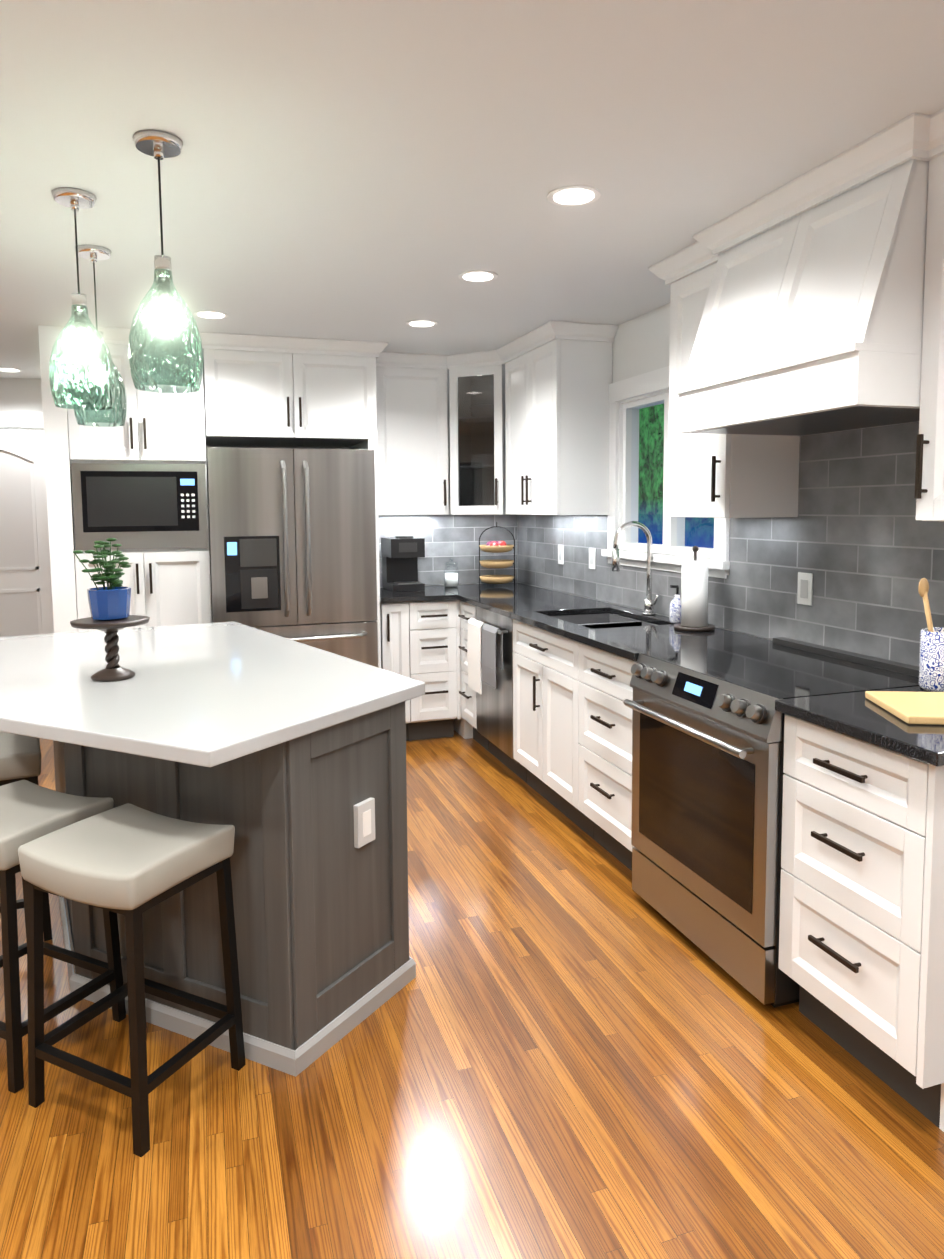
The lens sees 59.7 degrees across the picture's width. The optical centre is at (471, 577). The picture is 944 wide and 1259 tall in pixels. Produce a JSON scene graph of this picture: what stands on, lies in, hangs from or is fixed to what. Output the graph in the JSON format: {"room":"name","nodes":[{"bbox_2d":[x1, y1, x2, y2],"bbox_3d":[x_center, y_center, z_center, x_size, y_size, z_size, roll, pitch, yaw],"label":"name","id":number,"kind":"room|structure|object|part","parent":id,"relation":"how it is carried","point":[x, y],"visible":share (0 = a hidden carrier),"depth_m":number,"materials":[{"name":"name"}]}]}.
{"room":"kitchen","nodes":[
{"label":"kitchen","id":0,"kind":"room"},
{"bbox_2d":[0,378,43,429],"bbox_3d":[-4.245,-0.210,5.775,2.935,2.400,0.120,-2,5,-18],"label":"wall","id":1,"kind":"structure","parent":0,"point":[20,395],"depth_m":5.95,"materials":[{"name":"white paint"}]},
{"bbox_2d":[0,411,42,427],"bbox_3d":[-3.458,-0.112,5.965,1.040,2.160,0.028,-2,5,-18],"label":"door frame","id":2,"kind":"structure","parent":1,"relation":"attached to","point":[21,419],"depth_m":5.94,"materials":[{"name":"white wood"}]},
{"bbox_2d":[0,429,53,636],"bbox_3d":[-3.453,-0.049,5.954,0.820,2.025,0.056,-2,5,-18],"label":"hall door","id":3,"kind":"structure","parent":1,"relation":"in","point":[26,606],"depth_m":5.98,"materials":[{"name":"white wood"}]},
{"bbox_2d":[38,325,77,632],"bbox_3d":[-2.475,-0.182,5.279,0.115,2.400,1.931,-2,5,-18],"label":"wall","id":4,"kind":"structure","parent":0,"point":[59,504],"depth_m":4.34,"materials":[{"name":"white paint"}]},
{"bbox_2d":[203,369,517,613],"bbox_3d":[-1.066,-0.207,5.442,2.895,2.400,0.120,-2,5,-18],"label":"wall","id":5,"kind":"structure","parent":0,"point":[268,446],"depth_m":5.34,"materials":[{"name":"white paint"}]},
{"bbox_2d":[201,332,380,447],"bbox_3d":[-1.110,-1.094,4.962,0.956,0.550,0.617,-2,5,-18],"label":"upper cabinet","id":6,"kind":"object","parent":5,"relation":"attached to","point":[257,391],"depth_m":4.67,"materials":[{"name":"white wood"}]},
{"bbox_2d":[365,360,464,519],"bbox_3d":[-0.391,-0.869,5.340,0.527,0.925,0.386,-2,5,-18],"label":"upper cabinet","id":7,"kind":"object","parent":5,"relation":"attached to","point":[411,457],"depth_m":5.22,"materials":[{"name":"white wood"}]},
{"bbox_2d":[379,514,516,586],"bbox_3d":[-0.212,-0.190,5.657,1.119,0.483,0.009,-2,5,-18],"label":"backsplash","id":8,"kind":"structure","parent":5,"relation":"attached to","point":[454,539],"depth_m":5.68,"materials":[{"name":"tile"}]},
{"bbox_2d":[429,352,484,514],"bbox_3d":[-0.096,-0.911,5.366,0.276,1.000,0.256,-2,5,-18],"label":"upper cabinet","id":9,"kind":"object","parent":5,"relation":"attached to","point":[472,365],"depth_m":5.19,"materials":[{"name":"white"}]},
{"bbox_2d":[0,730,943,1258],"bbox_3d":[-1.426,1.320,2.026,6.050,0.060,9.220,-2,5,-18],"label":"floor","id":10,"kind":"structure","parent":0,"point":[566,1042],"depth_m":1.97,"materials":[{"name":"brown wood"}]},
{"bbox_2d":[0,731,52,940],"bbox_3d":[-1.664,0.895,2.842,0.341,0.654,0.383,-3,6,-29],"label":"stool","id":11,"kind":"object","parent":10,"relation":"on","point":[20,757],"visible":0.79,"depth_m":2.73,"materials":[{"name":"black leather"}]},
{"bbox_3d":[-1.666,0.621,2.819,0.396,0.104,0.435,-2,5,-18],"label":"seat","id":12,"kind":"part","parent":11,"relation":"part of","materials":[{"name":"grey leather"}]},
{"bbox_2d":[0,780,125,1092],"bbox_3d":[-1.237,0.941,2.258,0.383,0.654,0.341,2,5,26],"label":"stool","id":13,"kind":"object","parent":10,"relation":"on","point":[30,811],"visible":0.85,"depth_m":2.17,"materials":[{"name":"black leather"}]},
{"bbox_3d":[-1.239,0.667,2.235,0.497,0.104,0.496,-2,5,-18],"label":"seat","id":14,"kind":"part","parent":13,"relation":"part of","materials":[{"name":"grey leather"}]},
{"bbox_2d":[18,803,245,1156],"bbox_3d":[-0.840,0.955,2.053,0.383,0.654,0.341,2,5,26],"label":"stool","id":15,"kind":"object","parent":10,"relation":"on","point":[132,863],"visible":1,"depth_m":1.97,"materials":[{"name":"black leather"}]},
{"bbox_3d":[-0.842,0.682,2.029,0.497,0.104,0.496,-2,5,-18],"label":"seat","id":16,"kind":"part","parent":15,"relation":"part of","materials":[{"name":"grey leather"}]},
{"bbox_2d":[68,344,211,631],"bbox_3d":[-1.882,-0.106,4.770,0.684,2.325,0.652,-2,5,-18],"label":"pantry cabinet","id":17,"kind":"object","parent":10,"relation":"on","point":[139,485],"visible":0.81,"depth_m":4.48,"materials":[{"name":"white wood"}]},
{"bbox_2d":[71,463,207,549],"bbox_3d":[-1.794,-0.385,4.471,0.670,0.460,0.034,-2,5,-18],"label":"microwave","id":18,"kind":"object","parent":17,"relation":"in","point":[142,506],"depth_m":4.46,"materials":[{"name":"silver metal"}]},
{"bbox_2d":[55,749,415,1076],"bbox_3d":[-0.974,0.770,2.931,1.249,0.876,1.974,-2,5,-18],"label":"kitchen island","id":19,"kind":"object","parent":10,"relation":"on","point":[319,859],"depth_m":2.23,"materials":[{"name":"grey wood"}]},
{"bbox_2d":[0,621,424,784],"bbox_3d":[-1.054,0.321,2.803,1.548,0.038,2.180,-2,5,-18],"label":"island countertop","id":20,"kind":"structure","parent":19,"relation":"on","point":[219,695],"depth_m":2.38,"materials":[{"name":"white stone"}]},
{"bbox_2d":[70,615,149,681],"bbox_3d":[-1.140,0.225,2.607,0.232,0.187,0.232,-2,5,-18],"label":"pedestal stand","id":21,"kind":"object","parent":20,"relation":"on","point":[113,670],"visible":1,"depth_m":2.58,"materials":[{"name":"grey wood"}]},
{"bbox_2d":[73,538,130,620],"bbox_3d":[-1.153,0.004,2.586,0.161,0.253,0.172,-2,5,-18],"label":"potted plant","id":22,"kind":"object","parent":21,"relation":"on","point":[111,601],"visible":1,"depth_m":2.55,"materials":[{"name":"blue ceramic"}]},
{"bbox_2d":[354,797,374,847],"bbox_3d":[-0.304,0.693,2.328,0.067,0.120,0.060,-2,5,-18],"label":"outlet plate","id":23,"kind":"object","parent":19,"relation":"attached to","point":[364,807],"depth_m":2.32,"materials":[{"name":"white plastic"}]},
{"bbox_2d":[207,447,377,667],"bbox_3d":[-1.086,0.150,4.925,0.898,1.775,0.894,-2,5,-18],"label":"fridge","id":24,"kind":"object","parent":10,"relation":"on","point":[292,534],"visible":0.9,"depth_m":4.54,"materials":[{"name":"grey metal"}]},
{"bbox_2d":[380,601,455,740],"bbox_3d":[-0.342,0.557,5.341,0.374,0.884,0.599,-2,5,-18],"label":"base cabinet","id":25,"kind":"object","parent":10,"relation":"on","point":[418,638],"depth_m":5.05,"materials":[{"name":"white wood"}]},
{"bbox_2d":[380,585,455,604],"bbox_3d":[-0.417,0.104,5.269,0.470,0.030,0.639,-2,5,-18],"label":"countertop","id":26,"kind":"structure","parent":25,"relation":"on","point":[430,593],"depth_m":5.02,"materials":[{"name":"black stone"}]},
{"bbox_2d":[381,535,424,591],"bbox_3d":[-0.451,-0.099,5.385,0.220,0.352,0.310,-2,5,-18],"label":"coffee maker","id":27,"kind":"object","parent":26,"relation":"on","point":[400,554],"visible":1,"depth_m":5.31,"materials":[{"name":"black plastic"}]},
{"bbox_2d":[456,597,499,750],"bbox_3d":[0.245,0.575,5.074,0.622,0.884,0.320,-2,5,-18],"label":"base cabinet","id":28,"kind":"object","parent":10,"relation":"on","point":[466,709],"depth_m":5.06,"materials":[{"name":"white wood"}]},
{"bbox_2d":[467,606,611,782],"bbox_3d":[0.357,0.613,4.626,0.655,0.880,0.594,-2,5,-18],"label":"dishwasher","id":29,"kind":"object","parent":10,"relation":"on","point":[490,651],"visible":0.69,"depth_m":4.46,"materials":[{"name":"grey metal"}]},
{"bbox_2d":[467,618,484,693],"bbox_3d":[0.030,0.436,4.629,0.048,0.397,0.220,-2,5,-18],"label":"dish towel","id":30,"kind":"object","parent":29,"relation":"hanging from","point":[474,645],"depth_m":4.61,"materials":[{"name":"white fabric"}]},
{"bbox_2d":[481,623,502,688],"bbox_3d":[0.107,0.416,4.394,0.048,0.317,0.210,-2,5,-18],"label":"dish towel","id":31,"kind":"object","parent":29,"relation":"hanging from","point":[492,637],"depth_m":4.36,"materials":[{"name":"grey fabric"}]},
{"bbox_2d":[512,609,673,838],"bbox_3d":[0.617,0.664,3.987,0.598,0.884,0.775,-2,5,-18],"label":"base cabinet","id":32,"kind":"object","parent":10,"relation":"on","point":[540,646],"depth_m":3.93,"materials":[{"name":"white wood"}]},
{"bbox_2d":[436,582,623,617],"bbox_3d":[0.258,0.120,5.009,0.650,0.030,1.558,-2,5,-18],"label":"countertop","id":33,"kind":"structure","parent":32,"relation":"on","point":[510,601],"depth_m":4.71,"materials":[{"name":"black stone"}]},
{"bbox_2d":[444,559,458,586],"bbox_3d":[-0.139,-0.034,5.531,0.104,0.192,0.104,-2,5,-18],"label":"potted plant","id":34,"kind":"object","parent":33,"relation":"on","point":[451,579],"visible":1,"depth_m":5.50,"materials":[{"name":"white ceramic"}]},
{"bbox_2d":[479,522,514,586],"bbox_3d":[0.167,-0.157,5.548,0.236,0.430,0.236,-2,5,-18],"label":"fruit basket stand","id":35,"kind":"object","parent":33,"relation":"on","point":[496,546],"visible":1,"depth_m":5.48,"materials":[{"name":"black metal"}]},
{"bbox_2d":[612,521,659,614],"bbox_3d":[0.795,-0.043,3.970,0.234,0.460,0.122,-2,5,-18],"label":"faucet","id":36,"kind":"object","parent":32,"relation":"on","point":[649,602],"depth_m":4.00,"materials":[{"name":"silver metal"}]},
{"bbox_2d":[568,641,636,870],"bbox_3d":[0.812,0.712,3.397,0.598,0.884,0.583,-2,5,-18],"label":"base cabinet","id":37,"kind":"object","parent":10,"relation":"on","point":[599,721],"depth_m":3.34,"materials":[{"name":"white wood"}]},
{"bbox_2d":[564,625,772,660],"bbox_3d":[0.802,0.255,3.364,0.650,0.030,0.597,-2,5,-18],"label":"countertop","id":38,"kind":"structure","parent":37,"relation":"on","point":[626,641],"depth_m":3.30,"materials":[{"name":"black stone"}]},
{"bbox_2d":[669,585,680,623],"bbox_3d":[0.930,0.119,3.731,0.070,0.175,0.068,-2,5,-18],"label":"soap dispenser","id":39,"kind":"object","parent":38,"relation":"on","point":[675,612],"visible":0.9,"depth_m":3.71,"materials":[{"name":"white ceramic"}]},
{"bbox_2d":[674,546,714,631],"bbox_3d":[0.956,0.043,3.533,0.170,0.359,0.170,-2,5,-18],"label":"paper towel holder","id":40,"kind":"object","parent":38,"relation":"on","point":[694,606],"visible":1,"depth_m":3.49,"materials":[{"name":"white paper"}]},
{"bbox_2d":[623,637,918,1007],"bbox_3d":[0.983,0.739,2.742,0.718,0.938,0.762,-2,5,-18],"label":"range oven","id":41,"kind":"object","parent":10,"relation":"on","point":[707,761],"visible":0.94,"depth_m":2.56,"materials":[{"name":"grey metal"}]},
{"bbox_2d":[778,717,943,1131],"bbox_3d":[1.236,0.814,2.164,0.628,0.884,0.492,-2,5,-18],"label":"base cabinet","id":42,"kind":"object","parent":10,"relation":"on","point":[860,961],"depth_m":2.01,"materials":[{"name":"white wood"}]},
{"bbox_2d":[775,686,943,768],"bbox_3d":[1.218,0.359,2.107,0.650,0.030,0.526,-2,5,-18],"label":"countertop","id":43,"kind":"structure","parent":42,"relation":"on","point":[853,715],"depth_m":2.02,"materials":[{"name":"black stone"}]},
{"bbox_2d":[865,691,943,724],"bbox_3d":[1.262,0.332,2.099,0.400,0.020,0.280,0,5,6],"label":"cutting board","id":44,"kind":"object","parent":43,"relation":"on","point":[926,708],"visible":1,"depth_m":2.10,"materials":[{"name":"yellow wood"}]},
{"bbox_2d":[918,578,943,691],"bbox_3d":[1.358,0.135,2.341,0.148,0.372,0.133,-2,5,-18],"label":"utensil crock","id":45,"kind":"object","parent":43,"relation":"on","point":[931,668],"visible":1,"depth_m":2.33,"materials":[{"name":"white ceramic"}]},
{"bbox_2d":[0,0,943,378],"bbox_3d":[-1.446,-1.131,1.818,6.050,0.060,9.220,-2,5,-18],"label":"ceiling","id":46,"kind":"structure","parent":0,"point":[370,170],"depth_m":2.16,"materials":[{"name":"white paint"}]},
{"bbox_2d":[0,367,21,371],"bbox_3d":[-3.130,-1.402,5.560,0.164,0.005,0.164,-2,5,-18],"label":"recessed light","id":47,"kind":"object","parent":46,"relation":"in","point":[9,369],"visible":0.98,"depth_m":5.54,"materials":[{"name":"white"}]},
{"bbox_2d":[49,187,115,409],"bbox_3d":[-1.204,-0.844,2.524,0.186,0.634,0.186,-2,5,-18],"label":"pendant lamp","id":48,"kind":"object","parent":46,"relation":"hanging from","point":[81,372],"visible":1,"depth_m":2.48,"materials":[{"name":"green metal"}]},
{"bbox_3d":[-1.205,-0.959,2.514,0.124,0.404,0.124,-2,5,-18],"label":"stem","id":49,"kind":"part","parent":48,"relation":"part of","materials":[{"name":"silver metal"}]},
{"bbox_3d":[-1.203,-0.680,2.538,0.186,0.305,0.186,-2,5,-18],"label":"lamp shade","id":50,"kind":"part","parent":48,"relation":"part of","materials":[{"name":"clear glass"}]},
{"bbox_2d":[74,245,126,426],"bbox_3d":[-1.389,-0.887,3.051,0.186,0.634,0.186,-2,5,-18],"label":"pendant lamp","id":51,"kind":"object","parent":46,"relation":"hanging from","point":[115,416],"visible":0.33,"depth_m":3.03,"materials":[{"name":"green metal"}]},
{"bbox_3d":[-1.390,-1.002,3.041,0.124,0.404,0.124,-2,5,-18],"label":"stem","id":52,"kind":"part","parent":51,"relation":"part of","materials":[{"name":"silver metal"}]},
{"bbox_3d":[-1.387,-0.723,3.065,0.186,0.305,0.186,-2,5,-18],"label":"lamp shade","id":53,"kind":"part","parent":51,"relation":"part of","materials":[{"name":"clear glass"}]},
{"bbox_2d":[129,129,202,392],"bbox_3d":[-0.811,-0.816,2.159,0.186,0.634,0.186,-2,5,-18],"label":"pendant lamp","id":54,"kind":"object","parent":46,"relation":"hanging from","point":[165,350],"visible":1,"depth_m":2.11,"materials":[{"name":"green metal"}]},
{"bbox_3d":[-0.812,-0.931,2.150,0.124,0.404,0.124,-2,5,-18],"label":"stem","id":55,"kind":"part","parent":54,"relation":"part of","materials":[{"name":"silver metal"}]},
{"bbox_3d":[-0.809,-0.652,2.173,0.186,0.305,0.186,-2,5,-18],"label":"lamp shade","id":56,"kind":"part","parent":54,"relation":"part of","materials":[{"name":"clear glass"}]},
{"bbox_2d":[194,310,228,318],"bbox_3d":[-1.279,-1.288,4.037,0.164,0.005,0.164,-2,5,-18],"label":"recessed light","id":57,"kind":"object","parent":46,"relation":"in","point":[209,314],"visible":1,"depth_m":4.02,"materials":[{"name":"white plastic"}]},
{"bbox_2d":[406,320,437,326],"bbox_3d":[-0.260,-1.315,4.266,0.164,0.005,0.164,-2,5,-18],"label":"recessed light","id":58,"kind":"object","parent":46,"relation":"in","point":[421,323],"visible":1,"depth_m":4.25,"materials":[{"name":"white"}]},
{"bbox_2d":[458,270,497,281],"bbox_3d":[0.025,-1.245,3.404,0.164,0.005,0.164,-2,5,-18],"label":"recessed light","id":59,"kind":"object","parent":46,"relation":"in","point":[478,276],"visible":1,"depth_m":3.39,"materials":[{"name":"white"}]},
{"bbox_2d":[547,185,600,205],"bbox_3d":[0.313,-1.173,2.534,0.164,0.005,0.164,-2,5,-18],"label":"recessed light","id":60,"kind":"object","parent":46,"relation":"in","point":[575,195],"visible":1,"depth_m":2.52,"materials":[{"name":"white plastic"}]},
{"bbox_2d":[518,303,769,639],"bbox_3d":[1.569,0.040,2.272,0.120,2.400,7.810,-2,5,-18],"label":"wall","id":61,"kind":"structure","parent":0,"point":[644,343],"depth_m":4.13,"materials":[{"name":"white paint"}]},
{"bbox_2d":[485,348,500,514],"bbox_3d":[0.230,-0.903,5.238,0.244,1.000,0.230,-2,5,-18],"label":"upper cabinet","id":62,"kind":"object","parent":61,"relation":"attached to","point":[493,357],"depth_m":5.13,"materials":[{"name":"white wood"}]},
{"bbox_3d":[0.087,-0.871,5.315,0.470,0.925,0.474,-2,5,-18],"label":"corner glass","id":63,"kind":"part","parent":62,"relation":"part of","materials":[{"name":"white"}]},
{"bbox_2d":[501,321,616,514],"bbox_3d":[0.481,-0.865,4.765,0.328,1.000,0.768,-2,5,-18],"label":"upper cabinet","id":64,"kind":"object","parent":61,"relation":"attached to","point":[556,379],"depth_m":4.44,"materials":[{"name":"white wood"}]},
{"bbox_2d":[601,366,729,578],"bbox_3d":[0.951,-0.519,3.992,0.145,0.965,1.110,-2,5,-18],"label":"window","id":65,"kind":"structure","parent":61,"relation":"in","point":[641,386],"depth_m":4.23,"materials":[{"name":"white wood"}]},
{"bbox_2d":[517,422,943,666],"bbox_3d":[0.971,-0.208,3.859,0.009,0.804,4.128,-2,5,-18],"label":"backsplash","id":66,"kind":"structure","parent":61,"relation":"attached to","point":[860,542],"depth_m":2.95,"materials":[{"name":"tile"}]},
{"bbox_2d":[558,545,563,563],"bbox_3d":[0.552,-0.142,5.117,0.008,0.118,0.075,-2,5,-18],"label":"electrical outlet plate","id":67,"kind":"object","parent":66,"relation":"attached to","point":[560,554],"visible":1,"depth_m":5.11,"materials":[{"name":"white plastic"}]},
{"bbox_2d":[589,548,595,568],"bbox_3d":[0.687,-0.109,4.709,0.008,0.118,0.075,-2,5,-18],"label":"electrical outlet plate","id":68,"kind":"object","parent":66,"relation":"attached to","point":[592,557],"visible":1,"depth_m":4.70,"materials":[{"name":"white plastic"}]},
{"bbox_2d":[797,572,812,605],"bbox_3d":[1.234,0.042,3.054,0.008,0.118,0.075,-2,5,-18],"label":"electrical outlet plate","id":69,"kind":"object","parent":66,"relation":"attached to","point":[805,589],"visible":1,"depth_m":3.05,"materials":[{"name":"white plastic"}]},
{"bbox_2d":[665,224,816,517],"bbox_3d":[1.010,-0.733,3.165,0.328,1.000,0.409,-2,5,-18],"label":"upper cabinet","id":70,"kind":"object","parent":61,"relation":"attached to","point":[811,302],"depth_m":2.79,"materials":[{"name":"white wood"}]},
{"bbox_2d":[676,159,928,435],"bbox_3d":[1.097,-0.794,2.552,0.539,0.626,0.831,-2,5,-18],"label":"hood","id":71,"kind":"object","parent":61,"relation":"attached to","point":[813,321],"depth_m":2.32,"materials":[{"name":"white wood"}]},
{"bbox_2d":[905,112,943,520],"bbox_3d":[1.383,-0.640,2.037,0.328,1.000,0.384,-2,5,-18],"label":"upper cabinet","id":72,"kind":"object","parent":61,"relation":"attached to","point":[924,321],"depth_m":2.12,"materials":[{"name":"white wood"}]},
{"label":"outside","id":73,"kind":"structure","parent":0,"visible":0},
{"bbox_2d":[638,403,713,547],"bbox_3d":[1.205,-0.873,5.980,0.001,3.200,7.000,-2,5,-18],"label":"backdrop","id":74,"kind":"structure","parent":73,"point":[652,455],"depth_m":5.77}
]}

